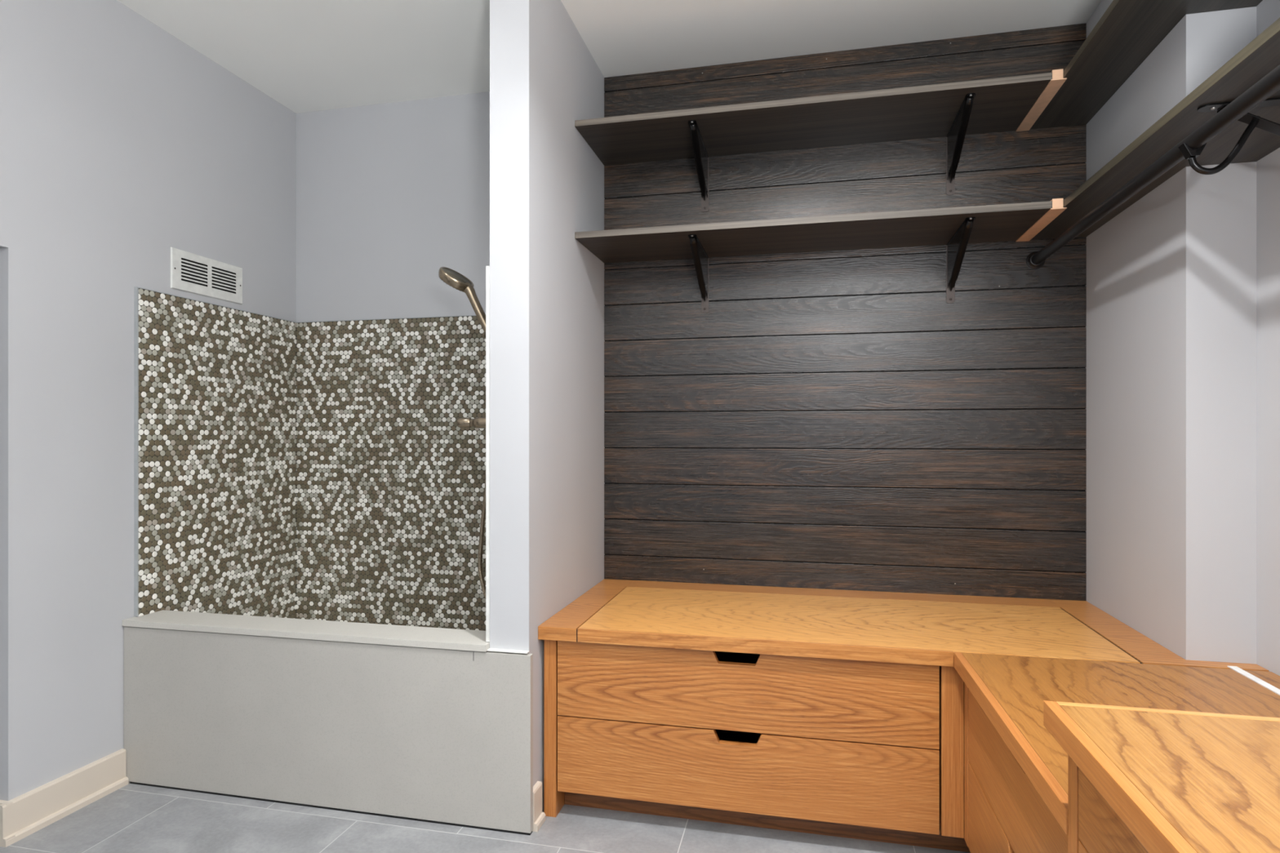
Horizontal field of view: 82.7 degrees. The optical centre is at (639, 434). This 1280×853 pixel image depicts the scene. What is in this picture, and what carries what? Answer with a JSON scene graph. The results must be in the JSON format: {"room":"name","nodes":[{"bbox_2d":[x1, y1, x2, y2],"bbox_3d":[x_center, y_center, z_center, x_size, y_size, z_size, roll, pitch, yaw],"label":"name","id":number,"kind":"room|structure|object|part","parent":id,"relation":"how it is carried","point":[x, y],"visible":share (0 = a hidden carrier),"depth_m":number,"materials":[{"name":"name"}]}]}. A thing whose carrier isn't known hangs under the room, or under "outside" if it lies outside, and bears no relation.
{"room":"mudroom","nodes":[
{"label":"mudroom","id":0,"kind":"room"},
{"bbox_2d":[0,0,296,800],"bbox_3d":[-2.533,-0.131,0.577,1.005,2.451,5.600,0,0,13],"label":"wall","id":1,"kind":"structure","parent":0,"point":[123,144],"depth_m":2.17,"materials":[{"name":"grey paint"}]},
{"bbox_2d":[0,748,128,847],"bbox_3d":[-2.092,1.040,2.209,0.919,0.109,0.360,0,0,13],"label":"baseboard","id":2,"kind":"structure","parent":1,"relation":"attached to","point":[26,814],"depth_m":2.08,"materials":[{"name":"white paint"}]},
{"bbox_2d":[170,247,242,304],"bbox_3d":[-1.549,-0.567,2.614,0.007,0.140,0.318,0,0,13],"label":"air vent","id":3,"kind":"object","parent":1,"relation":"in","point":[190,273],"visible":1,"depth_m":2.60,"materials":[{"name":"white metal"}]},
{"bbox_2d":[133,286,296,618],"bbox_3d":[-1.529,0.161,2.690,0.012,1.269,0.748,0,0,13],"label":"tile panel","id":4,"kind":"object","parent":1,"relation":"attached to","point":[215,385],"visible":0.89,"depth_m":2.62,"materials":[{"name":"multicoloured tile"}]},
{"bbox_3d":[-1.612,0.053,2.328,0.012,1.054,0.005,0,0,13],"label":"edge trim","id":5,"kind":"part","parent":4,"relation":"part of","materials":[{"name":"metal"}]},
{"bbox_3d":[-1.529,-0.473,2.692,0.011,0.003,0.742,0,0,13],"label":"trim","id":6,"kind":"part","parent":4,"relation":"part of","materials":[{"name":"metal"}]},
{"bbox_2d":[296,91,489,323],"bbox_3d":[0.096,-0.131,2.782,3.142,2.451,0.132,0,0,13],"label":"wall","id":7,"kind":"structure","parent":0,"point":[389,196],"depth_m":2.97,"materials":[{"name":"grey paint"}]},
{"bbox_2d":[296,315,485,631],"bbox_3d":[-0.856,0.161,2.925,1.222,1.269,0.011,0,0,13],"label":"tile panel","id":8,"kind":"object","parent":7,"relation":"attached to","point":[390,488],"visible":0.73,"depth_m":2.96,"materials":[{"name":"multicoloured tile"}]},
{"bbox_3d":[-0.850,-0.473,2.924,1.210,0.003,0.011,0,0,13],"label":"trim","id":9,"kind":"part","parent":8,"relation":"part of","materials":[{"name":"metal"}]},
{"bbox_2d":[0,781,970,852],"bbox_3d":[-0.943,1.145,0.138,4.300,0.100,5.750,0,0,13],"label":"floor","id":10,"kind":"structure","parent":0,"point":[133,818],"depth_m":2.00,"materials":[{"name":"tile"}]},
{"bbox_2d":[121,609,533,835],"bbox_3d":[-0.876,0.838,2.518,1.361,0.514,0.789,0,0,13],"label":"tub","id":11,"kind":"object","parent":10,"relation":"on","point":[425,724],"visible":0.97,"depth_m":2.13,"materials":[{"name":"white ceramic"}]},
{"bbox_2d":[544,640,969,852],"bbox_3d":[0.583,0.839,2.225,1.632,0.511,0.643,0,0,13],"label":"base cabinet","id":12,"kind":"object","parent":10,"relation":"on","point":[857,749],"visible":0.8,"depth_m":1.96,"materials":[{"name":"brown wood"}]},
{"bbox_3d":[-0.249,0.839,2.127,0.036,0.511,0.083,0,0,13],"label":"panel","id":13,"kind":"part","parent":12,"relation":"part of","materials":[{"name":"brown wood"}]},
{"bbox_3d":[0.266,0.912,1.978,1.025,0.214,0.021,0,0,13],"label":"drawer","id":14,"kind":"part","parent":12,"relation":"part of","materials":[{"name":"brown wood"}]},
{"bbox_3d":[0.266,0.695,1.978,1.025,0.213,0.021,0,0,13],"label":"drawer","id":15,"kind":"part","parent":12,"relation":"part of","materials":[{"name":"brown wood"}]},
{"bbox_2d":[537,578,1268,671],"bbox_3d":[0.659,0.564,2.215,1.790,0.038,0.699,0,0,13],"label":"bench","id":16,"kind":"object","parent":12,"relation":"on","point":[888,627],"visible":0.81,"depth_m":2.09,"materials":[{"name":"brown wood"}]},
{"bbox_3d":[0.576,0.564,2.178,1.408,0.038,0.572,0,0,13],"label":"lid","id":17,"kind":"part","parent":16,"relation":"part of","materials":[{"name":"brown wood"}]},
{"bbox_2d":[964,682,1067,852],"bbox_3d":[1.046,0.839,1.416,0.629,0.511,0.878,0,0,13],"label":"base cabinet","id":18,"kind":"object","parent":10,"relation":"on","point":[1004,812],"visible":0.44,"depth_m":1.53,"materials":[{"name":"brown wood"}]},
{"bbox_3d":[0.737,0.913,1.426,0.020,0.212,0.760,0,0,13],"label":"drawer","id":19,"kind":"part","parent":18,"relation":"part of","materials":[{"name":"brown wood"}]},
{"bbox_2d":[954,652,1279,835],"bbox_3d":[1.036,0.562,1.376,0.683,0.041,0.802,0,0,13],"label":"bench","id":20,"kind":"object","parent":18,"relation":"on","point":[1011,691],"depth_m":1.54,"materials":[{"name":"brown wood"}]},
{"bbox_3d":[1.304,0.543,1.330,0.019,0.003,0.773,0,0,13],"label":"white strip","id":21,"kind":"part","parent":20,"relation":"part of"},
{"bbox_2d":[1067,755,1148,852],"bbox_3d":[0.850,0.764,0.541,0.673,0.662,0.908,0,0,13],"label":"base cabinet","id":22,"kind":"object","parent":10,"relation":"on","point":[1094,826],"visible":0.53,"depth_m":0.97,"materials":[{"name":"brown wood"}]},
{"bbox_3d":[0.947,0.764,0.966,0.673,0.662,0.036,0,0,13],"label":"panel","id":23,"kind":"part","parent":22,"relation":"part of","materials":[{"name":"brown wood"}]},
{"bbox_3d":[0.532,0.681,0.613,0.020,0.227,0.832,0,0,13],"label":"drawer","id":24,"kind":"part","parent":22,"relation":"part of","materials":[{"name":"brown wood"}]},
{"bbox_2d":[1043,700,1279,852],"bbox_3d":[0.838,0.413,0.547,0.701,0.037,0.940,0,0,13],"label":"countertop","id":25,"kind":"structure","parent":22,"relation":"on","point":[1180,781],"depth_m":0.86,"materials":[{"name":"brown wood"}]},
{"bbox_2d":[489,0,604,831],"bbox_3d":[-0.266,-0.131,2.398,0.141,2.451,0.777,0,0,13],"label":"wall","id":26,"kind":"structure","parent":0,"point":[547,305],"depth_m":2.11,"materials":[{"name":"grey paint"}]},
{"bbox_2d":[485,266,489,642],"bbox_3d":[-0.342,0.161,2.411,0.012,1.269,0.762,0,0,13],"label":"tile panel","id":27,"kind":"object","parent":26,"relation":"attached to","point":[487,268],"visible":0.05,"depth_m":2.04,"materials":[{"name":"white tile"}]},
{"bbox_2d":[438,266,485,598],"bbox_3d":[-0.498,0.005,2.227,0.233,1.045,0.111,0,0,3],"label":"shower","id":28,"kind":"object","parent":27,"relation":"attached to","point":[453,278],"visible":0.52,"depth_m":2.21,"materials":[{"name":"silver metal"}]},
{"bbox_3d":[-0.561,-0.483,2.229,0.083,0.062,0.096,0,0,13],"label":"plate","id":29,"kind":"part","parent":28,"relation":"part of","materials":[{"name":"metal"}]},
{"bbox_3d":[-0.484,-0.360,2.213,0.123,0.213,0.040,0,0,13],"label":"handle","id":30,"kind":"part","parent":28,"relation":"part of","materials":[{"name":"brown metal"}]},
{"bbox_2d":[457,417,485,428],"bbox_3d":[-0.475,-0.036,2.144,0.128,0.150,0.150,0,0,13],"label":"shower valve","id":31,"kind":"object","parent":27,"relation":"attached to","point":[477,422],"visible":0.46,"depth_m":2.14,"materials":[{"name":"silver metal"}]},
{"bbox_3d":[-0.518,-0.036,2.154,0.040,0.028,0.028,0,0,13],"label":"knob","id":32,"kind":"part","parent":31,"relation":"part of","materials":[{"name":"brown metal"}]},
{"bbox_3d":[-0.472,-0.036,2.143,0.062,0.033,0.033,0,0,13],"label":"stem","id":33,"kind":"part","parent":31,"relation":"part of","materials":[{"name":"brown metal"}]},
{"bbox_2d":[487,648,528,653],"bbox_3d":[-0.365,0.598,2.014,0.118,0.004,0.018,0,0,13],"label":"trim","id":34,"kind":"structure","parent":26,"relation":"attached to","point":[489,649],"depth_m":2.01,"materials":[{"name":"white"}]},
{"bbox_2d":[116,0,1101,113],"bbox_3d":[-0.943,-1.406,0.138,4.300,0.100,5.750,0,0,13],"label":"ceiling","id":35,"kind":"structure","parent":0,"point":[306,55],"depth_m":2.45,"materials":[{"name":"white paint"}]},
{"bbox_2d":[604,22,1086,600],"bbox_3d":[0.667,-0.395,2.578,1.644,1.920,0.012,0,0,13],"label":"panelling","id":36,"kind":"object","parent":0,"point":[829,420],"visible":0.8,"depth_m":2.56,"materials":[{"name":"brown wood"}]},
{"bbox_2d":[688,120,708,212],"bbox_3d":[0.203,-0.920,2.513,0.027,0.204,0.323,0,0,13],"label":"shelf bracket","id":37,"kind":"object","parent":36,"relation":"attached to","point":[701,157],"visible":1,"depth_m":2.54,"materials":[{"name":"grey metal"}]},
{"bbox_3d":[0.203,-1.018,2.511,0.027,0.003,0.320,0,0,13],"label":"shelf plate","id":38,"kind":"part","parent":37,"relation":"part of","materials":[{"name":"black metal"}]},
{"bbox_3d":[0.239,-0.919,2.669,0.027,0.202,0.003,0,0,13],"label":"wall plate","id":39,"kind":"part","parent":37,"relation":"part of","materials":[{"name":"grey metal"}]},
{"bbox_2d":[688,234,708,312],"bbox_3d":[0.203,-0.550,2.513,0.027,0.204,0.323,0,0,13],"label":"shelf bracket","id":40,"kind":"object","parent":36,"relation":"attached to","point":[700,259],"visible":1,"depth_m":2.54,"materials":[{"name":"grey metal"}]},
{"bbox_3d":[0.203,-0.649,2.511,0.027,0.003,0.320,0,0,13],"label":"shelf plate","id":41,"kind":"part","parent":40,"relation":"part of","materials":[{"name":"black metal"}]},
{"bbox_3d":[0.239,-0.549,2.669,0.027,0.202,0.003,0,0,13],"label":"wall plate","id":42,"kind":"part","parent":40,"relation":"part of","materials":[{"name":"grey metal"}]},
{"bbox_2d":[574,72,1052,165],"bbox_3d":[0.523,-1.030,2.421,1.434,0.020,0.359,0,0,13],"label":"wall shelf","id":43,"kind":"object","parent":36,"relation":"attached to","point":[1000,104],"visible":1,"depth_m":2.37,"materials":[{"name":"brown wood"}]},
{"bbox_2d":[574,200,1052,262],"bbox_3d":[0.523,-0.661,2.421,1.434,0.020,0.359,0,0,13],"label":"wall shelf","id":44,"kind":"object","parent":36,"relation":"attached to","point":[1002,222],"visible":1,"depth_m":2.36,"materials":[{"name":"brown wood"}]},
{"bbox_2d":[946,93,975,195],"bbox_3d":[1.024,-0.920,2.326,0.027,0.204,0.323,0,0,13],"label":"shelf bracket","id":45,"kind":"object","parent":36,"relation":"attached to","point":[955,137],"visible":1,"depth_m":2.36,"materials":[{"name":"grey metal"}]},
{"bbox_3d":[1.060,-0.919,2.482,0.027,0.202,0.003,0,0,13],"label":"wall plate","id":46,"kind":"part","parent":45,"relation":"part of","materials":[{"name":"grey metal"}]},
{"bbox_3d":[1.024,-1.018,2.324,0.027,0.003,0.320,0,0,13],"label":"shelf plate","id":47,"kind":"part","parent":45,"relation":"part of","materials":[{"name":"black metal"}]},
{"bbox_2d":[946,217,975,303],"bbox_3d":[1.024,-0.550,2.326,0.027,0.204,0.323,0,0,13],"label":"shelf bracket","id":48,"kind":"object","parent":36,"relation":"attached to","point":[956,247],"visible":1,"depth_m":2.37,"materials":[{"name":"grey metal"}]},
{"bbox_3d":[1.060,-0.549,2.482,0.027,0.202,0.003,0,0,13],"label":"wall plate","id":49,"kind":"part","parent":48,"relation":"part of","materials":[{"name":"grey metal"}]},
{"bbox_3d":[1.024,-0.649,2.324,0.027,0.003,0.320,0,0,13],"label":"shelf plate","id":50,"kind":"part","parent":48,"relation":"part of","materials":[{"name":"black metal"}]},
{"bbox_2d":[1026,64,1279,269],"bbox_3d":[1.057,-0.582,1.276,0.058,0.058,2.357,0,0,13],"label":"hanging rod","id":51,"kind":"object","parent":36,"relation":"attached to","point":[1269,84],"visible":1,"depth_m":1.51,"materials":[{"name":"black metal"}]},
{"bbox_2d":[1085,0,1256,663],"bbox_3d":[1.469,-0.131,2.067,0.147,2.451,0.653,0,0,13],"label":"wall","id":52,"kind":"structure","parent":0,"point":[1171,286],"depth_m":1.82,"materials":[{"name":"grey paint"}]},
{"bbox_2d":[1256,0,1279,675],"bbox_3d":[1.095,-0.131,-0.249,0.153,2.451,5.600,0,0,13],"label":"wall","id":53,"kind":"structure","parent":0,"point":[1268,11],"depth_m":1.69,"materials":[{"name":"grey paint"}]},
{"bbox_2d":[1015,0,1262,131],"bbox_3d":[1.167,-1.032,1.224,0.360,0.030,2.406,0,0,13],"label":"wall shelf","id":54,"kind":"object","parent":53,"relation":"attached to","point":[1126,33],"depth_m":1.96,"materials":[{"name":"brown wood"}]},
{"bbox_3d":[1.239,-1.032,2.257,0.040,0.030,0.360,0,0,13],"label":"shelf joint strip","id":55,"kind":"part","parent":54,"relation":"part of","materials":[{"name":"beige wood"}]},
{"bbox_2d":[1015,17,1279,241],"bbox_3d":[1.167,-0.662,1.225,0.360,0.030,2.406,0,0,13],"label":"wall shelf","id":56,"kind":"object","parent":53,"relation":"attached to","point":[1261,55],"depth_m":1.62,"materials":[{"name":"brown wood"}]},
{"bbox_3d":[1.239,-0.662,2.257,0.040,0.030,0.360,0,0,13],"label":"shelf joint strip","id":57,"kind":"part","parent":56,"relation":"part of","materials":[{"name":"brown wood"}]},
{"bbox_2d":[1177,97,1279,174],"bbox_3d":[1.233,-0.525,1.417,0.316,0.250,0.031,0,0,13],"label":"rod bracket","id":58,"kind":"object","parent":53,"relation":"attached to","point":[1253,121],"visible":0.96,"depth_m":1.43,"materials":[{"name":"black metal"}]},
{"bbox_3d":[1.248,-0.648,1.413,0.286,0.004,0.031,0,0,13],"label":"shelf arm","id":59,"kind":"part","parent":58,"relation":"part of","materials":[{"name":"black metal"}]}
]}

